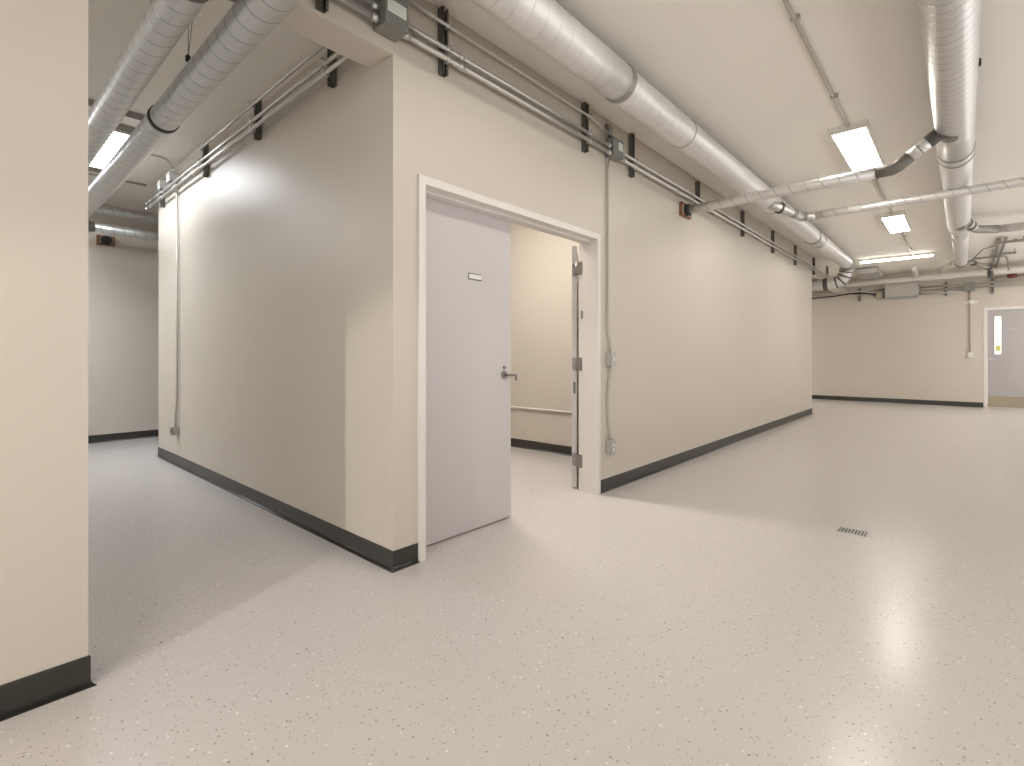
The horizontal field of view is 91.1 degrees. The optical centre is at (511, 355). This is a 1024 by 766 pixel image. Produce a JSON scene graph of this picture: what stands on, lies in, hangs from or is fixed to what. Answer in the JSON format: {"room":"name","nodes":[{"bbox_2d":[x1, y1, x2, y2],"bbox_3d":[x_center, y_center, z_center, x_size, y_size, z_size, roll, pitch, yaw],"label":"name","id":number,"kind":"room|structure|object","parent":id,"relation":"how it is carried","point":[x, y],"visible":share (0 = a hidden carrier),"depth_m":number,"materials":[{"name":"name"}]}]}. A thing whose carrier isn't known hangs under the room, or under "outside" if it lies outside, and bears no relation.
{"room":"basement corridor","nodes":[
{"label":"basement corridor","id":0,"kind":"room"},
{"bbox_2d":[88,204,158,435],"bbox_3d":[-3.309,-0.457,9.775,0.200,3.314,22.100,0,0,42],"label":"wall","id":1,"kind":"structure","parent":0,"point":[123,279],"depth_m":7.14,"materials":[{"name":"beige paint"}]},
{"bbox_2d":[96,235,114,246],"bbox_3d":[-5.638,-1.605,6.973,0.091,0.130,0.200,0,0,42],"label":"firestop collar","id":2,"kind":"object","parent":1,"relation":"attached to","point":[105,240],"visible":1,"depth_m":6.94,"materials":[{"name":"metal"}]},
{"bbox_2d":[88,429,158,443],"bbox_3d":[-1.788,1.145,11.299,0.021,0.110,17.800,0,0,42],"label":"baseboard","id":3,"kind":"structure","parent":1,"relation":"attached to","point":[112,437],"depth_m":7.14,"materials":[{"name":"black plastic"}]},
{"bbox_2d":[159,43,374,542],"bbox_3d":[-2.461,-0.457,4.544,4.642,3.314,0.180,0,0,42],"label":"wall","id":4,"kind":"structure","parent":0,"point":[276,246],"depth_m":3.73,"materials":[{"name":"beige paint"}]},
{"bbox_2d":[155,182,164,207],"bbox_3d":[-4.077,-1.883,5.813,0.047,0.305,0.096,0,0,42],"label":"channel","id":5,"kind":"object","parent":4,"relation":"attached to","point":[162,202],"visible":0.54,"depth_m":5.81,"materials":[{"name":"metal"}]},
{"bbox_2d":[157,179,170,190],"bbox_3d":[-3.932,-1.925,5.676,0.104,0.098,0.106,0,0,42],"label":"junction box","id":6,"kind":"object","parent":4,"relation":"attached to","point":[161,184],"visible":0.8,"depth_m":5.64,"materials":[{"name":"metal"}]},
{"bbox_2d":[166,171,180,182],"bbox_3d":[-3.665,-1.925,5.435,0.124,0.098,0.106,0,0,42],"label":"junction box","id":7,"kind":"object","parent":4,"relation":"attached to","point":[170,176],"visible":0.84,"depth_m":5.39,"materials":[{"name":"metal"}]},
{"bbox_2d":[170,426,178,434],"bbox_3d":[-3.688,0.815,5.484,0.114,0.089,0.064,0,0,42],"label":"wall outlet","id":8,"kind":"object","parent":4,"relation":"attached to","point":[173,430],"visible":0.99,"depth_m":5.45,"materials":[{"name":"metal"}]},
{"bbox_2d":[174,183,177,426],"bbox_3d":[-3.662,-0.552,5.476,0.071,2.655,0.022,0,0,42],"label":"conduit","id":9,"kind":"object","parent":4,"relation":"attached to","point":[176,404],"visible":0.98,"depth_m":5.45,"materials":[{"name":"silver metal"}]},
{"bbox_2d":[196,145,208,176],"bbox_3d":[-2.970,-1.883,4.816,0.047,0.305,0.096,0,0,42],"label":"channel","id":10,"kind":"object","parent":4,"relation":"attached to","point":[205,171],"visible":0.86,"depth_m":4.82,"materials":[{"name":"metal"}]},
{"bbox_2d":[145,52,339,205],"bbox_3d":[-2.672,-1.860,4.530,4.850,0.038,0.039,0,0,42],"label":"conduit","id":11,"kind":"object","parent":4,"relation":"attached to","point":[335,55],"visible":0.92,"depth_m":3.89,"materials":[{"name":"metal"}]},
{"bbox_2d":[145,56,348,210],"bbox_3d":[-2.672,-1.800,4.530,4.850,0.038,0.039,0,0,42],"label":"conduit","id":12,"kind":"object","parent":4,"relation":"attached to","point":[342,59],"visible":0.93,"depth_m":3.83,"materials":[{"name":"metal"}]},
{"bbox_2d":[248,99,261,140],"bbox_3d":[-2.045,-1.883,3.983,0.047,0.305,0.096,0,0,42],"label":"channel","id":13,"kind":"object","parent":4,"relation":"attached to","point":[258,107],"visible":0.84,"depth_m":3.98,"materials":[{"name":"metal"}]},
{"bbox_2d":[157,447,392,572],"bbox_3d":[-2.454,1.145,4.402,4.841,0.110,0.021,0,0,42],"label":"baseboard","id":14,"kind":"structure","parent":4,"relation":"attached to","point":[370,551],"depth_m":3.58,"materials":[{"name":"black plastic"}]},
{"bbox_2d":[320,48,336,87],"bbox_3d":[-1.172,-1.883,3.197,0.047,0.305,0.096,0,0,42],"label":"channel","id":15,"kind":"object","parent":4,"relation":"attached to","point":[332,76],"visible":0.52,"depth_m":3.20,"materials":[{"name":"metal"}]},
{"bbox_2d":[154,45,323,187],"bbox_3d":[-2.527,-1.985,4.399,4.458,0.020,0.021,0,0,42],"label":"conduit","id":16,"kind":"object","parent":15,"relation":"attached to","point":[320,47],"visible":0.66,"depth_m":3.90,"materials":[{"name":"metal"}]},
{"bbox_2d":[0,0,845,684],"bbox_3d":[1.536,-0.457,5.412,0.220,3.314,22.100,0,0,42],"label":"wall","id":17,"kind":"structure","parent":0,"point":[710,328],"depth_m":2.90,"materials":[{"name":"beige paint"}]},
{"bbox_2d":[0,655,95,721],"bbox_3d":[-3.645,1.145,-0.522,0.021,0.110,6.347,0,0,42],"label":"baseboard","id":18,"kind":"structure","parent":17,"relation":"attached to","point":[25,694],"depth_m":1.74,"materials":[{"name":"black plastic"}]},
{"bbox_2d":[315,0,328,13],"bbox_3d":[-0.914,-1.905,2.453,0.098,0.400,0.047,0,0,42],"label":"channel","id":19,"kind":"object","parent":17,"relation":"attached to","point":[322,6],"visible":1,"depth_m":2.47,"materials":[{"name":"metal"}]},
{"bbox_2d":[373,0,408,42],"bbox_3d":[-0.656,-1.921,2.717,0.128,0.344,0.150,0,0,42],"label":"box","id":20,"kind":"object","parent":17,"relation":"attached to","point":[393,25],"visible":1,"depth_m":2.69,"materials":[{"name":"grey paint"}]},
{"bbox_2d":[338,0,380,23],"bbox_3d":[-1.880,-1.785,1.361,0.043,0.042,3.507,0,0,42],"label":"conduit","id":21,"kind":"object","parent":20,"relation":"attached to","point":[371,15],"visible":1,"depth_m":2.58,"materials":[{"name":"metal"}]},
{"bbox_2d":[359,0,380,12],"bbox_3d":[-1.880,-1.843,1.361,0.039,0.038,3.507,0,0,42],"label":"conduit","id":22,"kind":"object","parent":20,"relation":"attached to","point":[373,5],"visible":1,"depth_m":2.63,"materials":[{"name":"metal"}]},
{"bbox_2d":[392,543,420,572],"bbox_3d":[-0.605,1.145,2.855,0.021,0.110,0.196,0,0,42],"label":"baseboard","id":23,"kind":"structure","parent":17,"relation":"attached to","point":[405,557],"depth_m":2.86,"materials":[{"name":"black plastic"}]},
{"bbox_2d":[438,6,451,77],"bbox_3d":[-0.396,-1.905,3.028,0.098,0.400,0.047,0,0,42],"label":"channel","id":24,"kind":"object","parent":17,"relation":"attached to","point":[442,30],"visible":0.91,"depth_m":3.03,"materials":[{"name":"metal"}]},
{"bbox_2d":[403,32,612,154],"bbox_3d":[0.129,-1.785,3.592,0.043,0.042,2.206,0,0,42],"label":"conduit","id":25,"kind":"object","parent":24,"relation":"attached to","point":[460,66],"visible":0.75,"depth_m":3.33,"materials":[{"name":"metal"}]},
{"bbox_2d":[409,22,611,147],"bbox_3d":[0.129,-1.843,3.592,0.039,0.038,2.206,0,0,42],"label":"conduit","id":26,"kind":"object","parent":24,"relation":"attached to","point":[459,56],"visible":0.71,"depth_m":3.34,"materials":[{"name":"metal"}]},
{"bbox_2d":[426,197,516,545],"bbox_3d":[-0.323,0.097,3.415,0.190,2.187,0.919,0,0,42],"label":"door","id":27,"kind":"structure","parent":17,"relation":"in","point":[468,252],"depth_m":3.39,"materials":[{"name":"grey paint"}]},
{"bbox_2d":[417,174,600,561],"bbox_3d":[0.029,0.071,3.724,0.236,2.258,1.959,0,0,42],"label":"door frame","id":28,"kind":"structure","parent":17,"relation":"attached to","point":[588,268],"depth_m":3.99,"materials":[{"name":"white metal"}]},
{"bbox_2d":[572,246,578,486],"bbox_3d":[0.635,0.097,5.006,0.045,2.187,0.928,0,0,9],"label":"door","id":29,"kind":"structure","parent":17,"relation":"in","point":[575,279],"depth_m":4.55,"materials":[{"name":"grey paint"}]},
{"bbox_2d":[581,102,592,152],"bbox_3d":[0.631,-1.905,4.169,0.098,0.400,0.047,0,0,42],"label":"channel","id":30,"kind":"object","parent":17,"relation":"attached to","point":[584,106],"visible":0.88,"depth_m":4.17,"materials":[{"name":"metal"}]},
{"bbox_2d":[607,157,611,351],"bbox_3d":[0.870,-0.901,4.472,0.033,1.730,0.060,0,0,42],"label":"conduit","id":31,"kind":"object","parent":17,"relation":"attached to","point":[608,161],"visible":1,"depth_m":4.46,"materials":[{"name":"silver metal"}]},
{"bbox_2d":[607,366,611,439],"bbox_3d":[0.867,0.418,4.479,0.046,0.661,0.024,0,0,-35],"label":"conduit","id":32,"kind":"object","parent":17,"relation":"attached to","point":[609,378],"visible":0.99,"depth_m":4.47,"materials":[{"name":"silver metal"}]},
{"bbox_2d":[606,439,615,454],"bbox_3d":[0.885,0.813,4.482,0.058,0.134,0.088,0,0,42],"label":"wall outlet","id":33,"kind":"object","parent":17,"relation":"attached to","point":[610,444],"visible":0.98,"depth_m":4.46,"materials":[{"name":"metal"}]},
{"bbox_2d":[606,352,615,365],"bbox_3d":[0.888,0.026,4.482,0.062,0.128,0.088,0,0,42],"label":"light switch","id":34,"kind":"object","parent":17,"relation":"attached to","point":[610,356],"visible":1,"depth_m":4.46,"materials":[{"name":"metal"}]},
{"bbox_2d":[605,123,623,161],"bbox_3d":[0.909,-1.917,4.490,0.104,0.309,0.176,0,0,42],"label":"junction box","id":35,"kind":"object","parent":17,"relation":"attached to","point":[617,148],"visible":0.95,"depth_m":4.44,"materials":[{"name":"grey paint"}]},
{"bbox_2d":[409,0,612,136],"bbox_3d":[0.145,-1.960,3.611,0.031,0.082,2.262,0,0,42],"label":"conduit","id":36,"kind":"object","parent":35,"relation":"attached to","point":[411,2],"visible":0.88,"depth_m":3.36,"materials":[{"name":"metal"}]},
{"bbox_2d":[628,133,638,177],"bbox_3d":[1.159,-1.905,4.756,0.098,0.400,0.047,0,0,42],"label":"channel","id":37,"kind":"object","parent":17,"relation":"attached to","point":[631,138],"visible":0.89,"depth_m":4.76,"materials":[{"name":"metal"}]},
{"bbox_2d":[679,201,691,219],"bbox_3d":[1.984,-1.651,5.690,0.076,0.150,0.260,0,0,42],"label":"firestop collar","id":38,"kind":"object","parent":17,"relation":"attached to","point":[683,207],"visible":0.8,"depth_m":5.63,"materials":[{"name":"metal"}]},
{"bbox_2d":[695,181,703,203],"bbox_3d":[2.226,-1.887,5.940,0.098,0.365,0.047,0,0,42],"label":"channel","id":39,"kind":"object","parent":17,"relation":"attached to","point":[697,183],"visible":0.53,"depth_m":5.95,"materials":[{"name":"metal"}]},
{"bbox_2d":[601,408,812,493],"bbox_3d":[3.532,1.145,7.449,0.021,0.110,8.263,0,0,42],"label":"baseboard","id":40,"kind":"structure","parent":17,"relation":"attached to","point":[621,479],"depth_m":5.73,"materials":[{"name":"black plastic"}]},
{"bbox_2d":[624,152,845,285],"bbox_3d":[4.836,-1.843,8.820,0.039,0.038,11.519,0,0,42],"label":"conduit","id":41,"kind":"object","parent":17,"relation":"attached to","point":[674,184],"visible":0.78,"depth_m":5.87,"materials":[{"name":"metal"}]},
{"bbox_2d":[740,210,747,236],"bbox_3d":[3.312,-1.887,7.146,0.098,0.365,0.047,0,0,42],"label":"channel","id":42,"kind":"object","parent":17,"relation":"attached to","point":[742,213],"visible":0.88,"depth_m":7.15,"materials":[{"name":"metal"}]},
{"bbox_2d":[620,158,845,287],"bbox_3d":[4.836,-1.785,8.820,0.043,0.042,11.519,0,0,42],"label":"conduit","id":43,"kind":"object","parent":42,"relation":"attached to","point":[625,161],"visible":0.92,"depth_m":5.99,"materials":[{"name":"metal"}]},
{"bbox_2d":[771,230,777,252],"bbox_3d":[4.331,-1.887,8.278,0.098,0.365,0.047,0,0,42],"label":"channel","id":44,"kind":"object","parent":17,"relation":"attached to","point":[772,231],"visible":0.86,"depth_m":8.28,"materials":[{"name":"metal"}]},
{"bbox_2d":[794,245,799,264],"bbox_3d":[5.335,-1.887,9.393,0.098,0.365,0.047,0,0,42],"label":"channel","id":45,"kind":"object","parent":17,"relation":"attached to","point":[795,246],"visible":0.88,"depth_m":9.39,"materials":[{"name":"metal"}]},
{"bbox_2d":[812,257,816,274],"bbox_3d":[6.372,-1.887,10.545,0.098,0.365,0.047,0,0,42],"label":"channel","id":46,"kind":"object","parent":17,"relation":"attached to","point":[813,258],"visible":0.8,"depth_m":10.55,"materials":[{"name":"metal"}]},
{"bbox_2d":[812,293,875,298],"bbox_3d":[7.845,-1.625,14.456,4.315,0.104,0.091,0,0,42],"label":"cable","id":47,"kind":"object","parent":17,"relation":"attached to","point":[847,293],"visible":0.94,"depth_m":13.47,"materials":[{"name":"black rubber"}]},
{"bbox_2d":[0,399,1023,765],"bbox_3d":[1.774,1.250,6.005,12.800,0.100,23.300,0,0,42],"label":"floor","id":48,"kind":"structure","parent":0,"point":[712,608],"depth_m":2.32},
{"bbox_2d":[836,526,868,536],"bbox_3d":[2.324,1.198,3.425,0.170,0.004,0.110,0,0,42],"label":"floor drain","id":49,"kind":"object","parent":48,"relation":"on","point":[840,529],"visible":1,"depth_m":3.42,"materials":[{"name":"metal"}]},
{"bbox_2d":[511,223,578,446],"bbox_3d":[-0.172,-0.457,6.951,4.462,3.314,0.180,0,0,42],"label":"wall","id":50,"kind":"structure","parent":0,"point":[541,262],"depth_m":6.34,"materials":[{"name":"beige paint"}]},
{"bbox_2d":[511,438,571,455],"bbox_3d":[-0.240,1.145,6.876,4.462,0.110,0.021,0,0,42],"label":"baseboard","id":51,"kind":"structure","parent":50,"relation":"attached to","point":[519,443],"depth_m":6.32,"materials":[{"name":"black plastic"}]},
{"bbox_2d":[511,406,571,412],"bbox_3d":[-0.251,0.675,6.880,4.380,0.025,0.025,0,0,42],"label":"conduit","id":52,"kind":"object","parent":50,"relation":"attached to","point":[511,406],"visible":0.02,"depth_m":6.30,"materials":[{"name":"white plastic"}]},
{"bbox_2d":[88,0,1023,276],"bbox_3d":[1.774,-2.164,6.005,12.800,0.100,23.300,0,0,42],"label":"ceiling","id":53,"kind":"structure","parent":0,"point":[744,73],"depth_m":3.92,"materials":[{"name":"paint"}]},
{"bbox_2d":[88,167,101,172],"bbox_3d":[-4.802,-2.092,5.501,0.042,0.044,0.550,0,0,42],"label":"channel","id":54,"kind":"object","parent":53,"relation":"attached to","point":[92,169],"visible":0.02,"depth_m":5.62,"materials":[{"name":"metal"}]},
{"bbox_2d":[89,129,130,168],"bbox_3d":[-4.047,-2.083,5.070,1.280,0.062,0.300,0,0,42],"label":"ceiling light","id":55,"kind":"object","parent":53,"relation":"attached to","point":[118,137],"visible":0.19,"depth_m":4.97,"materials":[{"name":"white plastic"}]},
{"bbox_2d":[88,98,144,120],"bbox_3d":[-3.455,-2.092,4.174,0.042,0.044,0.680,0,0,42],"label":"channel","id":56,"kind":"object","parent":53,"relation":"attached to","point":[131,114],"visible":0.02,"depth_m":4.34,"materials":[{"name":"metal"}]},
{"bbox_2d":[88,173,145,185],"bbox_3d":[-4.982,-2.100,5.683,0.024,0.023,1.380,0,0,43],"label":"conduit","id":57,"kind":"object","parent":53,"relation":"attached to","point":[91,174],"visible":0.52,"depth_m":6.07,"materials":[{"name":"silver metal"}]},
{"bbox_2d":[88,221,158,240],"bbox_3d":[-4.808,-1.685,7.289,0.132,0.132,2.800,0,0,42],"label":"spiral duct","id":58,"kind":"object","parent":53,"relation":"hanging from","point":[92,226],"visible":0.29,"depth_m":6.75,"materials":[{"name":"metal"}]},
{"bbox_2d":[116,123,134,132],"bbox_3d":[-3.575,-2.092,4.578,0.042,0.044,0.420,0,0,42],"label":"channel","id":59,"kind":"object","parent":53,"relation":"attached to","point":[120,126],"visible":0.29,"depth_m":4.60,"materials":[{"name":"metal"}]},
{"bbox_2d":[95,207,158,222],"bbox_3d":[-5.614,-1.930,6.468,0.090,0.090,5.100,0,0,42],"label":"spiral duct","id":60,"kind":"object","parent":53,"relation":"hanging from","point":[107,211],"visible":0.23,"depth_m":6.84,"materials":[{"name":"silver metal"}]},
{"bbox_2d":[88,0,208,166],"bbox_3d":[-2.411,-1.815,3.076,8.900,0.597,0.168,0,0,42],"label":"spiral duct","id":61,"kind":"object","parent":53,"relation":"hanging from","point":[162,23],"visible":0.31,"depth_m":2.63,"materials":[{"name":"metal"}]},
{"bbox_2d":[150,154,174,169],"bbox_3d":[-3.726,-2.042,5.308,0.040,0.135,0.307,0,0,30],"label":"conduit","id":62,"kind":"object","parent":53,"relation":"attached to","point":[167,160],"visible":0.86,"depth_m":5.34,"materials":[{"name":"silver metal"}]},
{"bbox_2d":[88,0,301,218],"bbox_3d":[-2.275,-1.809,3.316,9.020,0.610,0.182,0,0,42],"label":"spiral duct","id":63,"kind":"object","parent":53,"relation":"hanging from","point":[247,23],"visible":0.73,"depth_m":2.81,"materials":[{"name":"silver metal"}]},
{"bbox_2d":[471,0,854,290],"bbox_3d":[-0.708,-1.773,5.375,4.955,0.680,18.666,0,0,42],"label":"spiral duct","id":64,"kind":"object","parent":53,"relation":"hanging from","point":[546,25],"visible":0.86,"depth_m":3.58,"materials":[{"name":"metal"}]},
{"bbox_2d":[782,0,849,126],"bbox_3d":[2.226,-2.099,3.634,0.052,0.030,2.520,0,0,42],"label":"conduit","id":65,"kind":"object","parent":53,"relation":"attached to","point":[794,18],"visible":1,"depth_m":3.49,"materials":[{"name":"silver metal"}]},
{"bbox_2d":[829,119,884,171],"bbox_3d":[3.498,-2.083,5.059,0.305,0.062,1.300,0,0,42],"label":"ceiling light","id":66,"kind":"object","parent":53,"relation":"attached to","point":[857,144],"visible":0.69,"depth_m":4.90,"materials":[{"name":"white plastic"}]},
{"bbox_2d":[855,267,882,278],"bbox_3d":[8.757,-2.020,12.289,0.450,0.150,1.015,0,0,42],"label":"duct","id":67,"kind":"object","parent":53,"relation":"hanging from","point":[871,272],"visible":1,"depth_m":12.02,"materials":[{"name":"metal"}]},
{"bbox_2d":[873,178,892,213],"bbox_3d":[4.769,-2.099,6.458,0.052,0.030,2.480,0,0,42],"label":"conduit","id":68,"kind":"object","parent":53,"relation":"attached to","point":[875,180],"visible":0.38,"depth_m":6.36,"materials":[{"name":"silver metal"}]},
{"bbox_2d":[754,177,1023,220],"bbox_3d":[5.459,-1.921,4.888,5.607,0.385,0.702,0,0,35],"label":"duct","id":69,"kind":"object","parent":53,"relation":"hanging from","point":[779,208],"visible":0.96,"depth_m":5.79,"materials":[{"name":"metal"}]},
{"bbox_2d":[880,210,911,233],"bbox_3d":[6.014,-2.083,7.853,0.300,0.062,1.260,0,0,42],"label":"ceiling light","id":70,"kind":"object","parent":53,"relation":"attached to","point":[896,222],"visible":1,"depth_m":7.73,"materials":[{"name":"white plastic"}]},
{"bbox_2d":[859,252,934,263],"bbox_3d":[8.104,-2.068,10.614,1.282,0.092,0.060,0,0,42],"label":"strip light","id":71,"kind":"object","parent":53,"relation":"attached to","point":[927,254],"visible":1,"depth_m":10.57,"materials":[{"name":"white plastic"}]},
{"bbox_2d":[901,232,913,254],"bbox_3d":[7.369,-2.099,9.345,0.052,0.030,2.770,0,0,42],"label":"conduit","id":72,"kind":"object","parent":53,"relation":"attached to","point":[903,235],"visible":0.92,"depth_m":9.21,"materials":[{"name":"silver metal"}]},
{"bbox_2d":[912,265,918,277],"bbox_3d":[9.560,-1.998,11.903,0.090,0.224,0.775,0,0,42],"label":"pipe","id":73,"kind":"object","parent":53,"relation":"attached to","point":[914,267],"visible":1,"depth_m":11.67,"materials":[{"name":"white plastic"}]},
{"bbox_2d":[843,266,1023,286],"bbox_3d":[9.272,-1.949,12.778,10.681,0.328,0.156,0,0,42],"label":"insulated pipe","id":74,"kind":"object","parent":53,"relation":"hanging from","point":[1016,269],"visible":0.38,"depth_m":11.96,"materials":[{"name":"metal"}]},
{"bbox_2d":[917,0,981,266],"bbox_3d":[3.175,-1.960,3.607,0.289,0.306,18.610,0,0,42],"label":"spiral duct","id":75,"kind":"object","parent":53,"relation":"hanging from","point":[950,29],"visible":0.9,"depth_m":3.46,"materials":[{"name":"metal"}]},
{"bbox_2d":[689,128,958,213],"bbox_3d":[2.847,-1.766,4.936,2.306,0.334,0.181,0,0,42],"label":"duct","id":76,"kind":"object","parent":75,"relation":"attached to","point":[931,139],"visible":0.98,"depth_m":4.70,"materials":[{"name":"metal"}]},
{"bbox_2d":[936,261,954,273],"bbox_3d":[9.596,-1.965,11.075,0.204,0.130,1.139,0,0,23],"label":"duct","id":77,"kind":"object","parent":75,"relation":"attached to","point":[950,264],"visible":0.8,"depth_m":10.96,"materials":[{"name":"silver metal"}]},
{"bbox_2d":[968,260,993,277],"bbox_3d":[9.916,-1.854,10.663,0.968,0.328,0.155,0,0,-20],"label":"duct","id":78,"kind":"object","parent":75,"relation":"attached to","point":[990,274],"visible":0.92,"depth_m":10.71,"materials":[{"name":"metal"}]},
{"bbox_2d":[970,246,994,261],"bbox_3d":[9.328,-2.033,10.016,0.104,0.124,1.061,0,0,23],"label":"pipe","id":79,"kind":"object","parent":53,"relation":"attached to","point":[991,246],"visible":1,"depth_m":9.84,"materials":[{"name":"metal"}]},
{"bbox_2d":[974,255,1009,270],"bbox_3d":[10.083,-1.916,10.317,1.180,0.194,0.395,0,0,-19],"label":"pipe","id":80,"kind":"object","parent":79,"relation":"attached to","point":[1005,256],"visible":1,"depth_m":10.20,"materials":[{"name":"metal"}]},
{"bbox_2d":[956,219,1023,232],"bbox_3d":[8.191,-1.960,6.548,3.844,0.307,0.876,0,0,29],"label":"duct","id":81,"kind":"object","parent":53,"relation":"hanging from","point":[972,226],"visible":0.77,"depth_m":7.38,"materials":[{"name":"metal"}]},
{"bbox_2d":[995,237,1007,266],"bbox_3d":[9.910,-2.068,10.184,0.040,0.039,3.799,0,0,42],"label":"pipe","id":82,"kind":"object","parent":53,"relation":"attached to","point":[1006,238],"visible":0.68,"depth_m":9.73,"materials":[{"name":"metal"}]},
{"bbox_2d":[991,248,1015,255],"bbox_3d":[9.732,-2.059,9.942,0.360,0.108,0.040,0,0,42],"label":"strut","id":83,"kind":"object","parent":53,"relation":"hanging from","point":[1014,252],"visible":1,"depth_m":9.93,"materials":[{"name":"metal"}]},
{"bbox_2d":[995,236,1023,243],"bbox_3d":[8.851,-2.064,8.918,0.380,0.098,0.040,0,0,42],"label":"strut","id":84,"kind":"object","parent":53,"relation":"hanging from","point":[1016,240],"visible":1,"depth_m":8.91,"materials":[{"name":"metal"}]},
{"bbox_2d":[991,238,1000,265],"bbox_3d":[9.851,-2.068,10.238,0.032,0.031,3.799,0,0,42],"label":"pipe","id":85,"kind":"object","parent":84,"relation":"attached to","point":[999,239],"visible":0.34,"depth_m":9.74,"materials":[{"name":"metal"}]},
{"bbox_2d":[812,262,1023,402],"bbox_3d":[8.908,-0.457,13.779,12.600,3.314,0.200,0,0,42],"label":"wall","id":86,"kind":"structure","parent":0,"point":[907,348],"depth_m":12.70,"materials":[{"name":"beige paint"}]},
{"bbox_2d":[858,288,860,300],"bbox_3d":[9.207,-1.625,13.304,0.047,0.350,0.104,0,0,42],"label":"channel","id":87,"kind":"object","parent":86,"relation":"attached to","point":[859,289],"visible":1,"depth_m":13.30,"materials":[{"name":"metal"}]},
{"bbox_2d":[812,289,884,294],"bbox_3d":[7.929,-1.710,14.418,4.490,0.031,0.032,0,0,42],"label":"conduit","id":88,"kind":"object","parent":87,"relation":"attached to","point":[877,289],"visible":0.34,"depth_m":13.37,"materials":[{"name":"metal"}]},
{"bbox_2d":[876,292,883,298],"bbox_3d":[9.528,-1.570,12.984,0.165,0.170,0.150,0,0,42],"label":"junction box","id":89,"kind":"object","parent":86,"relation":"attached to","point":[879,295],"visible":1,"depth_m":12.95,"materials":[{"name":"metal"}]},
{"bbox_2d":[812,395,982,406],"bbox_3d":[7.583,1.145,14.822,9.235,0.110,0.021,0,0,42],"label":"baseboard","id":90,"kind":"structure","parent":86,"relation":"attached to","point":[867,399],"depth_m":12.75,"materials":[{"name":"black plastic"}]},
{"bbox_2d":[885,281,920,299],"bbox_3d":[9.846,-1.647,12.654,0.700,0.385,0.214,0,0,42],"label":"box","id":91,"kind":"object","parent":86,"relation":"attached to","point":[903,290],"visible":0.96,"depth_m":12.58,"materials":[{"name":"paint"}]},
{"bbox_2d":[918,291,962,294],"bbox_3d":[10.402,-1.535,12.191,0.835,0.027,0.028,0,0,42],"label":"conduit","id":92,"kind":"object","parent":91,"relation":"attached to","point":[951,291],"visible":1,"depth_m":12.18,"materials":[{"name":"metal"}]},
{"bbox_2d":[964,282,974,290],"bbox_3d":[10.787,-1.635,11.838,0.190,0.200,0.168,0,0,42],"label":"junction box","id":93,"kind":"object","parent":86,"relation":"attached to","point":[968,286],"visible":1,"depth_m":11.78,"materials":[{"name":"grey paint"}]},
{"bbox_2d":[967,352,972,357],"bbox_3d":[10.833,-0.025,11.867,0.100,0.130,0.064,0,0,42],"label":"light switch","id":94,"kind":"object","parent":86,"relation":"attached to","point":[969,354],"visible":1,"depth_m":11.85,"materials":[{"name":"white plastic"}]},
{"bbox_2d":[969,304,970,351],"bbox_3d":[10.831,-0.666,11.872,0.026,1.143,0.025,0,0,42],"label":"conduit","id":95,"kind":"object","parent":86,"relation":"attached to","point":[969,304],"visible":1,"depth_m":11.87,"materials":[{"name":"silver metal"}]},
{"bbox_2d":[965,300,977,303],"bbox_3d":[10.849,-1.275,11.855,0.230,0.104,0.060,0,0,42],"label":"wall fixture","id":96,"kind":"object","parent":86,"relation":"attached to","point":[969,301],"visible":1,"depth_m":11.84,"materials":[{"name":"white plastic"}]},
{"bbox_2d":[991,278,993,293],"bbox_3d":[11.102,-1.625,11.598,0.047,0.350,0.104,0,0,42],"label":"channel","id":97,"kind":"object","parent":86,"relation":"attached to","point":[992,279],"visible":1,"depth_m":11.62,"materials":[{"name":"metal"}]},
{"bbox_2d":[983,306,1023,408],"bbox_3d":[11.449,0.037,11.415,1.064,2.325,0.112,0,0,42],"label":"door frame","id":98,"kind":"structure","parent":86,"relation":"attached to","point":[985,310],"depth_m":11.71,"materials":[{"name":"white metal"}]},
{"bbox_2d":[987,309,1023,408],"bbox_3d":[11.436,0.063,11.401,0.928,2.246,0.110,0,0,42],"label":"door","id":99,"kind":"structure","parent":86,"relation":"in","point":[1005,328],"depth_m":11.52,"materials":[{"name":"grey paint"}]},
{"bbox_2d":[995,274,1023,278],"bbox_3d":[12.224,-1.800,10.487,3.066,0.090,0.235,0,0,42],"label":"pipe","id":100,"kind":"object","parent":86,"relation":"attached to","point":[1008,275],"visible":1,"depth_m":11.26,"materials":[{"name":"red metal"}]},
{"bbox_3d":[10.497,-1.625,12.143,0.047,0.350,0.104,0,0,42],"label":"channel","id":101,"kind":"object","parent":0,"visible":0},
{"bbox_2d":[921,283,1023,290],"bbox_3d":[11.743,-1.615,10.983,4.445,0.033,0.034,0,0,42],"label":"conduit","id":102,"kind":"object","parent":101,"relation":"attached to","point":[1018,283],"visible":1,"depth_m":11.72,"materials":[{"name":"metal"}]},
{"bbox_2d":[921,279,1023,287],"bbox_3d":[11.743,-1.700,10.983,4.445,0.033,0.034,0,0,42],"label":"conduit","id":103,"kind":"object","parent":101,"relation":"attached to","point":[1021,279],"visible":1,"depth_m":11.70,"materials":[{"name":"metal"}]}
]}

